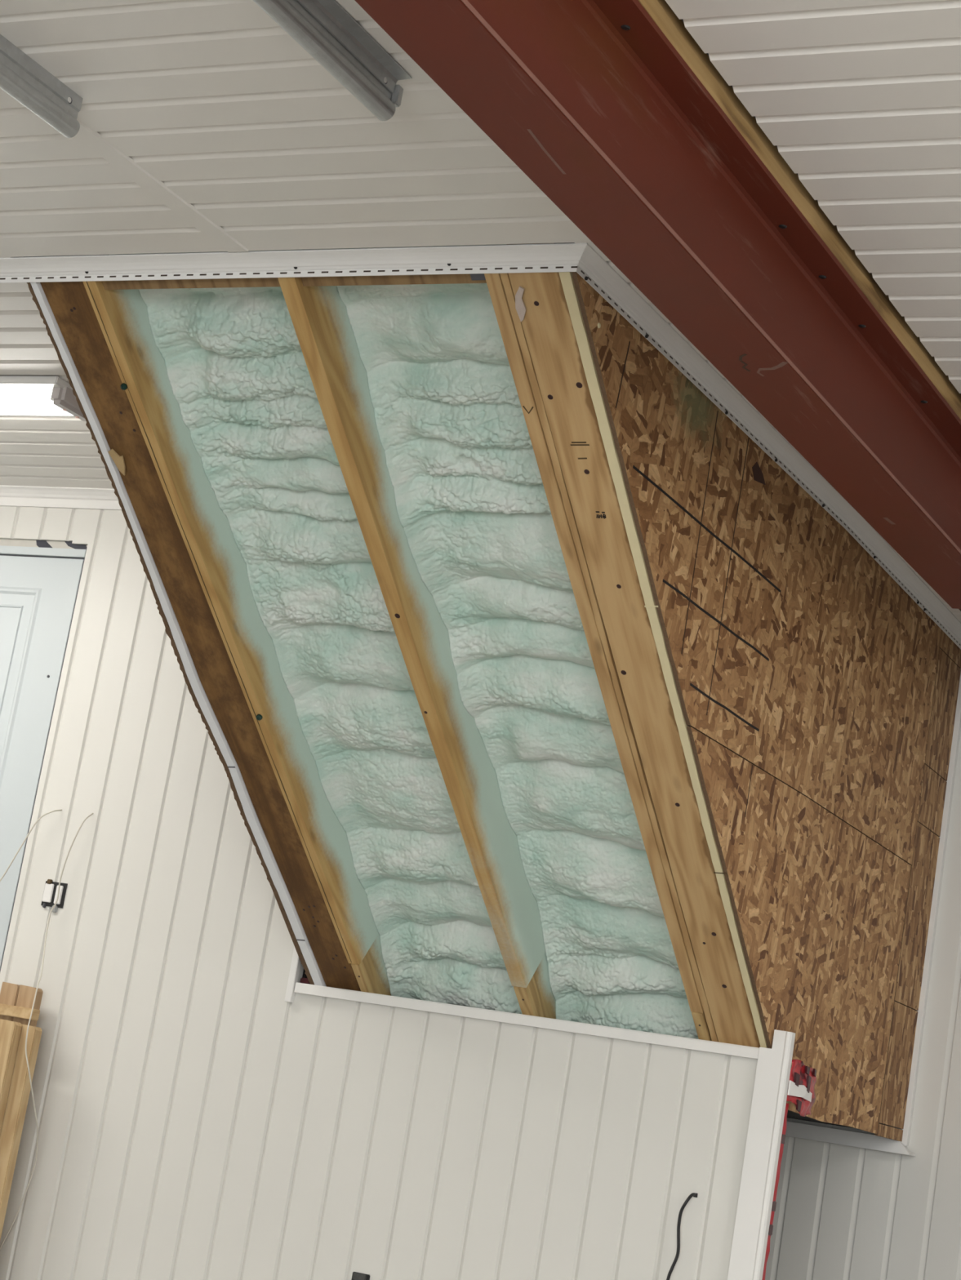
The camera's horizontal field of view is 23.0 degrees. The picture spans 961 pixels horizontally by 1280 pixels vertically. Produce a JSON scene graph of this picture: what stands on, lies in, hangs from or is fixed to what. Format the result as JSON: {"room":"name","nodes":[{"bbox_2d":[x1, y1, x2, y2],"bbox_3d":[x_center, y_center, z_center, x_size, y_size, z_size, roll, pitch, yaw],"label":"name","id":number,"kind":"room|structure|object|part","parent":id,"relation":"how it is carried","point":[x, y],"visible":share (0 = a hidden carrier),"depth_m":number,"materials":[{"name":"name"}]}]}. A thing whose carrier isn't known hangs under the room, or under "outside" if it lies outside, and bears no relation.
{"room":"unfinished garage","nodes":[
{"label":"unfinished garage","id":0,"kind":"room"},
{"bbox_2d":[26,281,360,991],"bbox_3d":[-0.668,0.183,6.274,0.174,1.654,2.090,3,-13,28],"label":"header board","id":1,"kind":"object","parent":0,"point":[69,302],"depth_m":6.10,"materials":[{"name":"brown wood"}]},
{"bbox_2d":[107,448,125,475],"bbox_3d":[-0.888,-0.439,5.814,0.035,0.051,0.063,-1,-16,42],"label":"paper scrap","id":2,"kind":"object","parent":1,"relation":"attached to","point":[118,460],"visible":1,"depth_m":5.81,"materials":[{"name":"beige paper"}]},
{"bbox_3d":[-0.772,0.083,6.215,0.034,1.457,1.843,3,-13,28],"label":"strand board edge","id":3,"kind":"part","parent":1,"relation":"part of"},
{"bbox_3d":[-0.753,0.079,6.212,0.037,1.472,1.856,3,-13,28],"label":"foam board edge","id":4,"kind":"part","parent":1,"relation":"part of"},
{"bbox_2d":[83,253,378,964],"bbox_3d":[-0.590,-0.029,6.173,0.040,1.549,1.877,3,-13,28],"label":"rafter","id":5,"kind":"object","parent":1,"relation":"attached to","point":[219,564],"visible":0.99,"depth_m":6.05,"materials":[{"name":"brown wood"}]},
{"bbox_2d":[102,277,279,289],"bbox_3d":[-0.657,-0.826,5.395,0.496,0.040,0.042,3,-13,27],"label":"plate","id":6,"kind":"object","parent":5,"relation":"attached to","point":[263,282],"visible":0.57,"depth_m":5.39,"materials":[{"name":"brown wood"}]},
{"bbox_2d":[302,968,306,977],"bbox_3d":[-0.196,0.986,7.521,0.020,2.545,1.370,3,-13,27],"label":"wall","id":7,"kind":"structure","parent":0,"point":[304,975],"depth_m":6.89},
{"bbox_2d":[100,454,301,962],"bbox_3d":[-0.789,0.042,6.232,0.012,1.400,1.790,3,-13,27],"label":"gable","id":8,"kind":"object","parent":7,"relation":"attached to","point":[100,455],"visible":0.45,"depth_m":6.78,"materials":[{"name":"wood"}]},
{"bbox_2d":[786,1110,852,1128],"bbox_3d":[0.399,1.341,7.138,1.425,0.010,1.340,3,-13,27],"label":"soffit","id":9,"kind":"structure","parent":7,"relation":"attached to","point":[790,1114],"depth_m":7.35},
{"bbox_2d":[122,249,521,1013],"bbox_3d":[-0.293,0.123,6.193,0.499,1.777,2.196,3,-13,28],"label":"foam","id":10,"kind":"object","parent":9,"relation":"on","point":[239,378],"visible":0.62,"depth_m":6.11,"materials":[{"name":"green plastic"}]},
{"bbox_2d":[351,933,391,995],"bbox_3d":[-0.261,1.008,6.886,0.028,0.430,0.457,3,-13,28],"label":"block","id":11,"kind":"object","parent":9,"relation":"on","point":[371,975],"visible":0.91,"depth_m":6.76,"materials":[{"name":"brown wood"}]},
{"bbox_2d":[320,244,698,1039],"bbox_3d":[0.184,0.165,5.952,0.484,1.798,2.181,3,-13,28],"label":"foam","id":12,"kind":"object","parent":9,"relation":"on","point":[473,512],"visible":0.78,"depth_m":5.87,"materials":[{"name":"green plastic"}]},
{"bbox_2d":[513,953,555,1018],"bbox_3d":[0.201,1.037,6.647,0.038,0.429,0.455,3,-13,28],"label":"block","id":13,"kind":"object","parent":9,"relation":"on","point":[537,999],"visible":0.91,"depth_m":6.53,"materials":[{"name":"brown wood"}]},
{"bbox_2d":[277,248,545,987],"bbox_3d":[-0.117,0.001,5.930,0.045,1.550,1.877,3,-13,28],"label":"rafter","id":14,"kind":"object","parent":13,"relation":"on","point":[318,314],"visible":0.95,"depth_m":5.82,"materials":[{"name":"brown wood"}]},
{"bbox_2d":[301,274,486,286],"bbox_3d":[-0.187,-0.797,5.152,0.469,0.040,0.042,3,-13,27],"label":"plate","id":15,"kind":"object","parent":14,"relation":"attached to","point":[430,278],"visible":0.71,"depth_m":5.15,"materials":[{"name":"brown wood"}]},
{"bbox_2d":[470,273,485,279],"bbox_3d":[-0.001,-0.784,5.039,0.036,0.032,0.031,3,-13,27],"label":"top packer","id":16,"kind":"object","parent":15,"relation":"attached to","point":[473,276],"visible":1,"depth_m":5.03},
{"bbox_2d":[508,271,767,1048],"bbox_3d":[0.457,0.258,5.685,0.155,1.652,2.084,3,-13,28],"label":"board","id":17,"kind":"object","parent":9,"relation":"on","point":[547,325],"depth_m":5.48,"materials":[{"name":"brown wood"}]},
{"bbox_2d":[515,286,526,321],"bbox_3d":[0.085,-0.715,5.017,0.024,0.055,0.074,6,-12,15],"label":"scrap","id":18,"kind":"object","parent":17,"relation":"attached to","point":[520,307],"visible":1,"depth_m":5.02,"materials":[{"name":"white paper"}]},
{"bbox_2d":[499,243,718,1041],"bbox_3d":[0.419,0.194,5.795,0.022,1.804,2.200,3,-13,28],"label":"strip","id":19,"kind":"object","parent":17,"relation":"attached to","point":[505,279],"visible":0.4,"depth_m":5.53,"materials":[{"name":"brown wood"}]},
{"bbox_3d":[0.471,0.151,5.573,0.034,1.468,1.849,3,-13,28],"label":"foam board edge","id":20,"kind":"part","parent":17,"relation":"part of","materials":[{"name":"beige wood"}]},
{"bbox_2d":[691,1011,711,1040],"bbox_3d":[0.664,1.067,6.410,0.031,0.426,0.451,3,-13,28],"label":"block","id":21,"kind":"object","parent":9,"relation":"on","point":[699,1019],"visible":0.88,"depth_m":6.25,"materials":[{"name":"brown wood"}]},
{"bbox_2d":[484,244,703,1013],"bbox_3d":[0.343,0.031,5.694,0.036,1.553,1.881,3,-13,28],"label":"rafter","id":22,"kind":"object","parent":21,"relation":"on","point":[494,282],"visible":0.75,"depth_m":5.51,"materials":[{"name":"brown wood"}]},
{"bbox_2d":[0,506,757,1279],"bbox_3d":[-1.824,0.728,7.596,5.875,2.545,0.022,3,-13,27],"label":"wall","id":23,"kind":"structure","parent":0,"point":[196,1121],"depth_m":6.85,"materials":[{"name":"white wood"}]},
{"bbox_2d":[0,808,62,881],"bbox_3d":[-1.596,1.256,7.270,0.337,1.542,0.054,6,-12,15],"label":"cable","id":24,"kind":"object","parent":23,"relation":"attached to","point":[36,822],"visible":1,"depth_m":7.36,"materials":[{"name":"white plastic"}]},
{"bbox_2d":[0,545,86,971],"bbox_3d":[-1.882,0.822,7.609,0.970,2.350,0.047,3,-13,27],"label":"door","id":25,"kind":"structure","parent":23,"relation":"in","point":[39,587],"depth_m":7.58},
{"bbox_3d":[-1.621,0.291,7.616,0.150,0.844,0.005,3,-13,27],"label":"moulding","id":26,"kind":"part","parent":25,"relation":"part of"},
{"bbox_3d":[-1.621,0.291,7.616,0.270,0.964,0.005,3,-13,27],"label":"moulding","id":27,"kind":"part","parent":25,"relation":"part of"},
{"bbox_2d":[0,538,87,549],"bbox_3d":[-1.681,-0.328,7.838,0.952,0.040,0.006,3,-13,27],"label":"wrap","id":28,"kind":"object","parent":23,"relation":"attached to","point":[5,542],"visible":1,"depth_m":7.71,"materials":[{"name":"white plastic"}]},
{"bbox_2d":[0,813,93,1248],"bbox_3d":[-1.336,1.242,7.078,0.132,1.507,0.240,15,-13,-25],"label":"cable","id":29,"kind":"object","parent":23,"relation":"attached to","point":[83,821],"visible":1,"depth_m":7.04,"materials":[{"name":"white plastic"}]},
{"bbox_2d":[40,879,67,912],"bbox_3d":[-1.321,0.795,7.314,0.082,0.099,0.022,3,-13,27],"label":"switch box","id":30,"kind":"object","parent":23,"relation":"attached to","point":[51,890],"visible":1,"depth_m":7.31,"materials":[{"name":"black plastic"}]},
{"bbox_3d":[-1.339,0.786,7.326,0.033,0.058,0.017,3,-13,27],"label":"white plate","id":31,"kind":"part","parent":30,"relation":"part of","materials":[{"name":"plastic"}]},
{"bbox_3d":[-1.304,0.790,7.307,0.024,0.058,0.017,3,-13,27],"label":"white plate","id":32,"kind":"part","parent":30,"relation":"part of","materials":[{"name":"plastic"}]},
{"bbox_2d":[0,484,121,510],"bbox_3d":[-2.290,-0.520,8.156,4.400,0.060,0.040,3,-13,27],"label":"trim","id":33,"kind":"structure","parent":23,"relation":"attached to","point":[84,498],"depth_m":7.68,"materials":[{"name":"white plastic"}]},
{"bbox_2d":[284,946,301,1002],"bbox_3d":[-0.522,0.856,6.885,0.022,0.404,0.020,3,-13,27],"label":"trim","id":34,"kind":"structure","parent":23,"relation":"attached to","point":[295,962],"depth_m":6.85,"materials":[{"name":"white plastic"}]},
{"bbox_2d":[351,1271,369,1279],"bbox_3d":[-0.337,1.807,6.527,0.054,0.106,0.022,3,-13,27],"label":"outlet box","id":35,"kind":"object","parent":23,"relation":"attached to","point":[356,1276],"visible":1,"depth_m":6.53,"materials":[{"name":"black plastic"}]},
{"bbox_2d":[293,982,759,1059],"bbox_3d":[0.103,1.049,6.522,1.427,0.029,0.034,3,-13,27],"label":"trim","id":36,"kind":"structure","parent":23,"relation":"attached to","point":[677,1042],"depth_m":6.48,"materials":[{"name":"white plastic"}]},
{"bbox_2d":[299,977,310,984],"bbox_3d":[-0.507,0.992,6.854,0.032,0.018,0.016,3,-13,27],"label":"scrap","id":37,"kind":"object","parent":36,"relation":"on","point":[304,980],"visible":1,"depth_m":6.85,"materials":[{"name":"red"}]},
{"bbox_2d":[666,1192,697,1279],"bbox_3d":[0.423,1.760,6.090,0.194,0.682,0.031,11,-12,-9],"label":"cable","id":38,"kind":"object","parent":23,"relation":"attached to","point":[693,1194],"visible":1,"depth_m":6.14,"materials":[{"name":"black plastic"}]},
{"bbox_2d":[727,1029,795,1279],"bbox_3d":[0.690,1.568,6.070,0.083,1.127,0.031,3,-13,27],"label":"trim","id":39,"kind":"structure","parent":23,"relation":"attached to","point":[757,1181],"depth_m":6.10,"materials":[{"name":"white plastic"}]},
{"bbox_2d":[576,243,960,649],"bbox_3d":[0.907,-0.384,6.269,0.070,0.043,3.276,3,-13,27],"label":"trim","id":40,"kind":"structure","parent":23,"relation":"attached to","point":[591,266],"depth_m":5.79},
{"bbox_2d":[761,1103,788,1279],"bbox_3d":[0.718,1.666,6.063,0.016,0.945,0.033,3,-13,27],"label":"tape strip","id":41,"kind":"object","parent":23,"relation":"attached to","point":[784,1129],"visible":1,"depth_m":6.11,"materials":[{"name":"plastic"}]},
{"bbox_2d":[768,1224,773,1235],"bbox_3d":[0.748,1.524,6.091,0.004,0.028,0.030,3,-13,27],"label":"print","id":42,"kind":"object","parent":41,"relation":"attached to","point":[771,1227],"depth_m":6.09},
{"bbox_2d":[771,1200,776,1211],"bbox_3d":[0.758,1.466,6.103,0.004,0.028,0.030,3,-13,27],"label":"print","id":43,"kind":"object","parent":41,"relation":"attached to","point":[773,1208],"depth_m":6.10},
{"bbox_2d":[780,1133,785,1144],"bbox_3d":[0.786,1.299,6.138,0.004,0.028,0.030,3,-13,27],"label":"print","id":44,"kind":"object","parent":41,"relation":"attached to","point":[783,1136],"depth_m":6.14},
{"bbox_2d":[686,726,911,1133],"bbox_3d":[0.848,0.850,6.350,0.023,0.826,1.954,4,-13,27],"label":"sheet","id":45,"kind":"object","parent":23,"relation":"attached to","point":[819,906],"visible":0.99,"depth_m":6.46,"materials":[{"name":"brown wood"}]},
{"bbox_2d":[572,271,941,865],"bbox_3d":[0.768,-0.039,6.098,0.031,0.760,2.913,3,-13,27],"label":"sheet","id":46,"kind":"object","parent":45,"relation":"on","point":[790,648],"visible":1,"depth_m":5.99,"materials":[{"name":"brown wood"}]},
{"bbox_2d":[786,1058,816,1116],"bbox_3d":[0.855,1.187,6.232,0.023,0.141,0.209,3,-13,29],"label":"flap","id":47,"kind":"object","parent":23,"relation":"attached to","point":[802,1079],"visible":1,"depth_m":6.21,"materials":[{"name":"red plastic"}]},
{"bbox_2d":[793,1071,799,1086],"bbox_3d":[0.827,1.150,6.172,0.005,0.035,0.023,1,-15,37],"label":"print","id":48,"kind":"object","parent":47,"relation":"on","point":[796,1074],"depth_m":6.17},
{"bbox_2d":[795,1099,801,1111],"bbox_3d":[0.834,1.221,6.183,0.005,0.030,0.023,1,-14,34],"label":"print","id":49,"kind":"object","parent":47,"relation":"attached to","point":[798,1102],"depth_m":6.18},
{"bbox_2d":[804,1065,809,1075],"bbox_3d":[0.862,1.135,6.223,0.006,0.022,0.022,2,-14,31],"label":"print","id":50,"kind":"object","parent":47,"relation":"on","point":[806,1068],"depth_m":6.22},
{"bbox_2d":[805,1075,811,1093],"bbox_3d":[0.866,1.173,6.233,0.006,0.045,0.022,3,-13,27],"label":"print","id":51,"kind":"object","parent":47,"relation":"on","point":[808,1077],"depth_m":6.23},
{"bbox_2d":[812,1068,816,1076],"bbox_3d":[0.889,1.152,6.279,0.006,0.020,0.023,5,-12,22],"label":"print","id":52,"kind":"object","parent":47,"relation":"attached to","point":[814,1072],"depth_m":6.28},
{"bbox_2d":[0,0,960,622],"bbox_3d":[-3.181,-1.522,4.244,6.300,0.020,10.910,3,-13,27],"label":"ceiling","id":53,"kind":"structure","parent":0,"point":[214,100],"depth_m":4.71,"materials":[{"name":"white plastic"}]},
{"bbox_2d":[0,34,83,137],"bbox_3d":[-2.182,-1.823,1.725,0.036,0.085,6.500,3,-13,27],"label":"ceiling light fixture","id":54,"kind":"object","parent":53,"relation":"attached to","point":[21,77],"visible":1,"depth_m":4.42,"materials":[{"name":"metal"}]},
{"bbox_2d":[0,376,86,421],"bbox_3d":[-2.174,-0.726,7.048,2.400,0.069,0.198,3,-13,27],"label":"strip light","id":55,"kind":"object","parent":53,"relation":"attached to","point":[19,395],"visible":0.77,"depth_m":6.52,"materials":[{"name":"white plastic"}]},
{"bbox_2d":[0,395,72,415],"bbox_3d":[-2.181,-0.712,7.074,2.345,0.044,0.100,3,-13,27],"label":"diffuser","id":56,"kind":"object","parent":55,"relation":"attached to","point":[9,405],"depth_m":6.56,"materials":[{"name":"white plastic"}]},
{"bbox_2d":[74,118,248,252],"bbox_3d":[-2.075,-1.760,2.147,0.060,0.006,7.115,3,-13,27],"label":"trim","id":57,"kind":"structure","parent":53,"relation":"attached to","point":[92,140],"depth_m":4.93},
{"bbox_2d":[0,243,586,283],"bbox_3d":[-2.401,-0.950,6.225,5.928,0.042,0.055,3,-13,27],"label":"trim","id":58,"kind":"structure","parent":53,"relation":"attached to","point":[548,257],"depth_m":5.19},
{"bbox_2d":[253,0,411,120],"bbox_3d":[-1.553,-1.782,1.408,0.056,0.085,6.516,3,-13,27],"label":"ceiling light fixture","id":59,"kind":"object","parent":53,"relation":"attached to","point":[323,28],"visible":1,"depth_m":4.05,"materials":[{"name":"metal"}]},
{"bbox_2d":[355,0,960,611],"bbox_3d":[-0.333,-1.164,2.758,0.157,0.286,10.780,3,-13,27],"label":"steel beam","id":60,"kind":"structure","parent":53,"relation":"attached to","point":[590,100],"depth_m":4.18,"materials":[{"name":"red metal"}]},
{"bbox_2d":[637,0,960,419],"bbox_3d":[-0.275,-1.338,2.733,0.061,0.058,10.700,3,-13,27],"label":"strip","id":61,"kind":"object","parent":60,"relation":"on","point":[673,28],"visible":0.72,"depth_m":4.39,"materials":[{"name":"brown wood"}]},
{"bbox_2d":[664,0,960,393],"bbox_3d":[1.996,-1.208,1.567,5.026,0.020,10.910,3,-13,27],"label":"ceiling","id":62,"kind":"structure","parent":0,"point":[860,100],"depth_m":4.07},
{"bbox_2d":[764,729,960,1279],"bbox_3d":[3.249,1.355,6.508,7.060,2.545,0.022,3,-13,27],"label":"wall","id":63,"kind":"structure","parent":0,"point":[842,1212],"depth_m":7.41,"materials":[{"name":"wood"}]},
{"bbox_2d":[785,1121,915,1156],"bbox_3d":[0.721,1.544,7.662,1.417,0.045,0.052,3,-13,27],"label":"trim","id":64,"kind":"structure","parent":63,"relation":"attached to","point":[853,1139],"depth_m":7.42,"materials":[{"name":"white plastic"}]},
{"bbox_2d":[874,1123,902,1141],"bbox_3d":[1.259,1.516,7.259,0.010,0.036,0.299,4,-13,26],"label":"strip","id":65,"kind":"object","parent":63,"relation":"attached to","point":[886,1131],"visible":1,"depth_m":7.24,"materials":[{"name":"brown wood"}]},
{"bbox_2d":[878,1001,917,1128],"bbox_3d":[1.292,1.319,7.300,0.010,0.368,0.299,4,-13,26],"label":"strip","id":66,"kind":"object","parent":63,"relation":"attached to","point":[904,1019],"visible":1,"depth_m":7.28,"materials":[{"name":"brown wood"}]},
{"bbox_2d":[893,821,939,1010],"bbox_3d":[1.368,0.869,7.393,0.010,0.556,0.299,4,-13,26],"label":"strip","id":67,"kind":"object","parent":63,"relation":"attached to","point":[922,871],"visible":1,"depth_m":7.38,"materials":[{"name":"brown wood"}]},
{"bbox_2d":[900,668,960,1146],"bbox_3d":[1.452,0.821,7.534,0.022,1.575,0.026,3,-13,27],"label":"trim","id":68,"kind":"structure","parent":63,"relation":"attached to","point":[957,726],"depth_m":7.50,"materials":[{"name":"white plastic"}]},
{"bbox_2d":[916,764,946,836],"bbox_3d":[1.428,0.511,7.467,0.010,0.180,0.299,4,-13,26],"label":"strip","id":69,"kind":"object","parent":63,"relation":"attached to","point":[933,788],"visible":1,"depth_m":7.45,"materials":[{"name":"brown wood"}]},
{"bbox_2d":[924,648,960,781],"bbox_3d":[1.473,0.242,7.523,0.010,0.371,0.299,4,-13,26],"label":"strip","id":70,"kind":"object","parent":63,"relation":"attached to","point":[948,673],"visible":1,"depth_m":7.51,"materials":[{"name":"brown wood"}]},
{"bbox_2d":[938,630,960,668],"bbox_3d":[1.509,0.029,7.567,0.010,0.063,0.299,4,-13,26],"label":"strip","id":71,"kind":"object","parent":63,"relation":"attached to","point":[947,646],"visible":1,"depth_m":7.55,"materials":[{"name":"brown wood"}]},
{"bbox_3d":[-1.300,1.133,2.525,11.700,0.100,11.100,3,-13,27],"label":"floor","id":72,"kind":"structure","parent":0,"visible":0},
{"bbox_2d":[0,982,20,1021],"bbox_3d":[-1.504,1.510,7.124,0.066,0.949,0.035,3,-13,27],"label":"board","id":73,"kind":"object","parent":72,"relation":"on","point":[9,993],"visible":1,"depth_m":7.19,"materials":[{"name":"brown wood"}]},
{"bbox_2d":[0,1003,39,1020],"bbox_3d":[-1.477,1.122,7.182,0.312,0.033,0.034,3,-13,27],"label":"cleat","id":74,"kind":"object","parent":73,"relation":"attached to","point":[5,1010],"visible":1,"depth_m":7.12,"materials":[{"name":"brown wood"}]},
{"bbox_2d":[0,1018,22,1133],"bbox_3d":[-1.482,1.542,6.978,0.087,0.836,0.035,3,-13,27],"label":"board","id":75,"kind":"object","parent":72,"relation":"on","point":[10,1031],"visible":1,"depth_m":7.02,"materials":[{"name":"brown wood"}]},
{"bbox_2d":[0,1023,42,1240],"bbox_3d":[-1.429,1.556,6.990,0.101,0.832,0.035,3,-13,27],"label":"board","id":76,"kind":"object","parent":72,"relation":"on","point":[20,1089],"visible":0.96,"depth_m":7.00,"materials":[{"name":"brown wood"}]},
{"bbox_2d":[13,984,43,1026],"bbox_3d":[-1.444,1.514,7.093,0.068,0.948,0.035,3,-13,27],"label":"board","id":77,"kind":"object","parent":72,"relation":"on","point":[26,994],"visible":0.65,"depth_m":7.16,"materials":[{"name":"brown wood"}]}
]}

